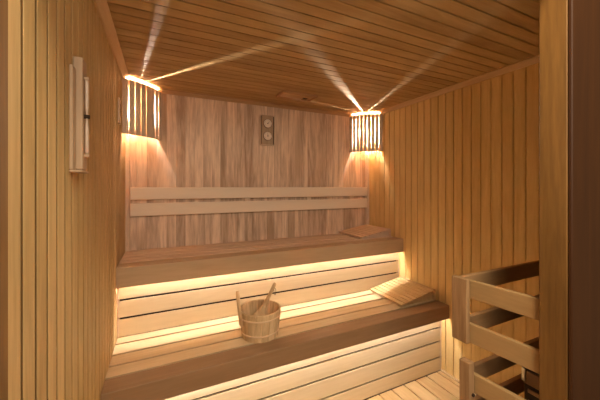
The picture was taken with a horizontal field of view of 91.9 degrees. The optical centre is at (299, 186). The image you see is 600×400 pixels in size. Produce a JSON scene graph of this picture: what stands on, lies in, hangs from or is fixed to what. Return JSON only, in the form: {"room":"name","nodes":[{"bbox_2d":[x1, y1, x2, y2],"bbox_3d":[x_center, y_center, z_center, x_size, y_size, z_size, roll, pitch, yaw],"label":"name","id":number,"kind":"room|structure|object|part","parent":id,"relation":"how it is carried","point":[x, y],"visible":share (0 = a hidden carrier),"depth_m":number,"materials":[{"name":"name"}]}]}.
{"room":"sauna","nodes":[
{"label":"sauna","id":0,"kind":"room"},
{"bbox_2d":[8,0,125,399],"bbox_3d":[-0.890,0.336,1.245,0.060,2.156,1.886,0,0,-25],"label":"wall","id":1,"kind":"structure","parent":0,"point":[66,229],"depth_m":0.76,"materials":[{"name":"brown wood"}]},
{"bbox_2d":[0,0,7,399],"bbox_3d":[-0.456,0.337,0.370,0.094,2.155,0.090,0,0,-25],"label":"trim","id":2,"kind":"structure","parent":1,"relation":"attached to","point":[3,3],"depth_m":0.42,"materials":[{"name":"brown wood"}]},
{"bbox_2d":[69,56,89,173],"bbox_3d":[-0.658,-0.215,0.872,0.038,0.346,0.095,0,0,-25],"label":"timer","id":3,"kind":"object","parent":1,"relation":"attached to","point":[78,79],"visible":1,"depth_m":0.86,"materials":[{"name":"brown wood"}]},
{"bbox_2d":[93,0,129,78],"bbox_3d":[-0.847,-0.727,1.272,0.040,0.028,1.874,0,0,-25],"label":"trim","id":4,"kind":"structure","parent":1,"relation":"attached to","point":[102,8],"depth_m":1.38,"materials":[{"name":"brown wood"}]},
{"bbox_2d":[118,97,120,123],"bbox_3d":[-1.092,-0.460,1.755,0.011,0.150,0.062,0,0,-25],"label":"air vent","id":5,"kind":"object","parent":1,"relation":"in","point":[119,100],"visible":1,"depth_m":1.73,"materials":[{"name":"brown wood"}]},
{"bbox_2d":[122,78,160,140],"bbox_3d":[-1.136,-0.535,2.058,0.128,0.366,0.318,0,0,8],"label":"lamp","id":6,"kind":"object","parent":1,"relation":"attached to","point":[141,103],"visible":1,"depth_m":2.00,"materials":[{"name":"brown wood"}]},
{"bbox_2d":[126,93,367,336],"bbox_3d":[-0.291,0.336,2.607,2.190,2.156,0.060,0,0,-25],"label":"wall","id":7,"kind":"structure","parent":0,"point":[204,142],"depth_m":2.47,"materials":[{"name":"brown wood"}]},
{"bbox_2d":[125,134,129,250],"bbox_3d":[-1.249,-0.125,2.103,0.028,1.176,0.028,0,0,-25],"label":"trim","id":8,"kind":"structure","parent":7,"relation":"attached to","point":[127,136],"depth_m":2.09,"materials":[{"name":"brown wood"}]},
{"bbox_2d":[130,187,366,216],"bbox_3d":[-0.275,0.107,2.555,2.115,0.211,0.046,0,0,-25],"label":"backrest","id":9,"kind":"object","parent":7,"relation":"attached to","point":[158,208],"visible":1,"depth_m":2.42,"materials":[{"name":"brown wood"}]},
{"bbox_2d":[152,87,363,118],"bbox_3d":[-0.272,-0.727,2.566,2.109,0.028,0.030,0,0,-25],"label":"trim","id":10,"kind":"structure","parent":7,"relation":"attached to","point":[163,91],"depth_m":2.48,"materials":[{"name":"brown wood"}]},
{"bbox_2d":[116,234,402,337],"bbox_3d":[-0.170,0.676,2.350,2.187,0.424,0.498,0,0,-25],"label":"bench","id":11,"kind":"object","parent":7,"relation":"attached to","point":[158,288],"visible":0.87,"depth_m":2.05,"materials":[{"name":"brown wood"}]},
{"bbox_3d":[-1.077,0.691,1.718,0.005,0.394,0.024,0,0,-25],"label":"riser trim","id":12,"kind":"part","parent":11,"relation":"part of","materials":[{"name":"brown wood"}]},
{"bbox_2d":[339,224,390,238],"bbox_3d":[0.617,0.426,2.792,0.343,0.074,0.370,0,0,-25],"label":"headrest cover","id":13,"kind":"object","parent":11,"relation":"on","point":[365,231],"visible":1,"depth_m":2.71,"materials":[{"name":"brown wood"}]},
{"bbox_2d":[260,115,274,145],"bbox_3d":[-0.287,-0.500,2.562,0.136,0.267,0.024,0,0,-25],"label":"thermometer","id":14,"kind":"object","parent":7,"relation":"attached to","point":[267,122],"visible":1,"depth_m":2.56,"materials":[{"name":"brown wood"}]},
{"bbox_2d":[365,151,368,224],"bbox_3d":[0.704,-0.125,3.031,0.028,1.176,0.028,0,0,-25],"label":"trim","id":15,"kind":"structure","parent":7,"relation":"attached to","point":[366,152],"depth_m":3.02,"materials":[{"name":"brown wood"}]},
{"bbox_2d":[107,0,538,114],"bbox_3d":[0.142,-0.772,1.695,2.190,0.060,1.959,0,0,-25],"label":"ceiling","id":16,"kind":"structure","parent":0,"point":[361,57],"depth_m":1.51,"materials":[{"name":"brown wood"}]},
{"bbox_2d":[276,90,317,101],"bbox_3d":[-0.024,-0.734,2.347,0.310,0.016,0.150,0,0,-25],"label":"ceiling vent","id":17,"kind":"object","parent":16,"relation":"in","point":[285,94],"visible":1,"depth_m":2.33,"materials":[{"name":"brown wood"}]},
{"bbox_2d":[363,372,435,399],"bbox_3d":[0.141,1.484,1.697,2.190,0.060,1.955,0,0,-25],"label":"floor","id":18,"kind":"structure","parent":0,"point":[433,372],"depth_m":2.11,"materials":[{"name":"brown wood"}]},
{"bbox_2d":[101,290,448,399],"bbox_3d":[0.024,1.151,1.942,2.187,0.524,0.514,0,0,-25],"label":"bench","id":19,"kind":"object","parent":18,"relation":"on","point":[360,345],"visible":0.88,"depth_m":1.76,"materials":[{"name":"brown wood"}]},
{"bbox_2d":[236,291,280,342],"bbox_3d":[-0.242,0.744,1.756,0.252,0.289,0.252,0,0,13],"label":"bucket","id":20,"kind":"object","parent":19,"relation":"on","point":[254,329],"visible":0.99,"depth_m":1.67,"materials":[{"name":"brown wood"}]},
{"bbox_3d":[-0.353,0.702,1.679,0.038,0.204,0.046,0,0,-25],"label":"stave handle","id":21,"kind":"part","parent":20,"relation":"part of","materials":[{"name":"brown wood"}]},
{"bbox_2d":[253,282,275,315],"bbox_3d":[-0.221,0.725,1.754,0.186,0.258,0.042,0,0,-33],"label":"ladle","id":22,"kind":"object","parent":20,"relation":"in","point":[261,311],"visible":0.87,"depth_m":1.76,"materials":[{"name":"brown wood"}]},
{"bbox_2d":[370,276,435,305],"bbox_3d":[0.830,0.844,2.369,0.353,0.087,0.370,0,0,-24],"label":"headrest cover","id":23,"kind":"object","parent":19,"relation":"on","point":[402,291],"visible":1,"depth_m":2.31,"materials":[{"name":"brown wood"}]},
{"bbox_3d":[1.085,1.166,2.251,0.005,0.494,0.024,0,0,-25],"label":"riser trim","id":24,"kind":"part","parent":19,"relation":"part of","materials":[{"name":"brown wood"}]},
{"bbox_2d":[367,371,475,399],"bbox_3d":[0.311,1.434,1.329,2.168,0.040,0.976,0,0,-25],"label":"duckboard","id":25,"kind":"object","parent":18,"relation":"on","point":[438,385],"visible":1,"depth_m":2.02,"materials":[{"name":"brown wood"}]},
{"bbox_2d":[459,336,538,399],"bbox_3d":[1.108,1.085,1.313,0.759,0.656,0.326,0,0,-25],"label":"guard","id":26,"kind":"object","parent":25,"relation":"on","point":[473,376],"visible":0.7,"depth_m":1.27,"materials":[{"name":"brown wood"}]},
{"bbox_3d":[0.729,1.085,1.268,0.036,0.656,0.046,0,0,-25],"label":"post","id":27,"kind":"part","parent":26,"relation":"part of","materials":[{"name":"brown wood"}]},
{"bbox_3d":[1.061,1.012,1.459,0.719,0.078,0.022,0,0,-25],"label":"cross rail","id":28,"kind":"part","parent":26,"relation":"part of","materials":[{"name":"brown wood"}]},
{"bbox_3d":[0.826,0.855,1.167,0.050,0.080,0.303,0,0,-25],"label":"rail","id":29,"kind":"part","parent":26,"relation":"part of","materials":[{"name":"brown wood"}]},
{"bbox_3d":[1.061,0.855,1.459,0.719,0.078,0.022,0,0,-25],"label":"cross rail","id":30,"kind":"part","parent":26,"relation":"part of","materials":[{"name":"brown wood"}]},
{"bbox_2d":[369,63,538,397],"bbox_3d":[1.140,0.336,2.216,0.060,2.156,1.875,0,0,-25],"label":"wall","id":31,"kind":"structure","parent":0,"point":[455,176],"depth_m":2.06,"materials":[{"name":"brown wood"}]},
{"bbox_2d":[349,114,382,151],"bbox_3d":[0.667,-0.535,2.913,0.318,0.366,0.124,0,0,31],"label":"lamp","id":32,"kind":"object","parent":31,"relation":"attached to","point":[372,136],"visible":1,"depth_m":2.86,"materials":[{"name":"brown wood"}]},
{"bbox_2d":[441,369,458,381],"bbox_3d":[1.299,1.408,1.793,0.014,0.012,0.975,0,0,-25],"label":"baseboard","id":33,"kind":"structure","parent":31,"relation":"attached to","point":[442,370],"depth_m":2.16,"materials":[{"name":"brown wood"}]},
{"bbox_2d":[372,55,538,113],"bbox_3d":[1.095,-0.727,2.194,0.040,0.028,1.874,0,0,-25],"label":"trim","id":34,"kind":"structure","parent":31,"relation":"attached to","point":[535,59],"depth_m":2.02,"materials":[{"name":"brown wood"}]},
{"bbox_2d":[452,260,538,373],"bbox_3d":[1.101,0.546,1.343,0.747,0.283,0.326,0,0,-25],"label":"guard","id":35,"kind":"object","parent":31,"relation":"attached to","point":[481,286],"visible":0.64,"depth_m":1.26,"materials":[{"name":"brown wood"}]},
{"bbox_3d":[0.720,0.545,1.301,0.024,0.281,0.072,0,0,-25],"label":"post","id":36,"kind":"part","parent":35,"relation":"part of","materials":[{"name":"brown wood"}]},
{"bbox_3d":[1.048,0.452,1.486,0.719,0.078,0.022,0,0,-25],"label":"cross rail","id":37,"kind":"part","parent":35,"relation":"part of","materials":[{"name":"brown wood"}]},
{"bbox_3d":[0.813,0.452,1.194,0.021,0.080,0.303,0,0,-31],"label":"rail","id":38,"kind":"part","parent":35,"relation":"part of","materials":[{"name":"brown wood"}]},
{"bbox_3d":[0.813,0.646,1.194,0.021,0.084,0.303,0,0,-31],"label":"rail","id":39,"kind":"part","parent":35,"relation":"part of","materials":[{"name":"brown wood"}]},
{"bbox_3d":[1.048,0.646,1.486,0.719,0.082,0.022,0,0,-25],"label":"cross rail","id":40,"kind":"part","parent":35,"relation":"part of","materials":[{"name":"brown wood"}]},
{"bbox_3d":[1.245,0.336,1.188,0.752,2.156,0.064,0,0,-25],"label":"wall","id":41,"kind":"structure","parent":0,"visible":0},
{"bbox_2d":[522,367,538,399],"bbox_3d":[1.253,1.054,1.346,0.390,0.480,0.202,0,0,-25],"label":"heater","id":42,"kind":"object","parent":41,"relation":"attached to","point":[530,378],"visible":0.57,"depth_m":1.32,"materials":[{"name":"black wood"}]},
{"bbox_2d":[539,0,567,399],"bbox_3d":[0.892,0.337,1.017,0.028,2.155,0.081,0,0,-25],"label":"trim","id":43,"kind":"structure","parent":41,"relation":"attached to","point":[553,14],"depth_m":1.01,"materials":[{"name":"brown wood"}]},
{"bbox_2d":[568,0,588,399],"bbox_3d":[0.956,0.336,0.995,0.119,2.156,0.012,0,0,-25],"label":"trim","id":44,"kind":"structure","parent":41,"relation":"attached to","point":[578,10],"depth_m":0.98,"materials":[{"name":"brown wood"}]},
{"bbox_2d":[589,0,599,399],"bbox_3d":[1.308,0.336,1.175,0.648,2.156,0.012,0,0,-25],"label":"trim","id":45,"kind":"structure","parent":41,"relation":"attached to","point":[594,5],"depth_m":1.06,"materials":[{"name":"brown wood"}]}
]}

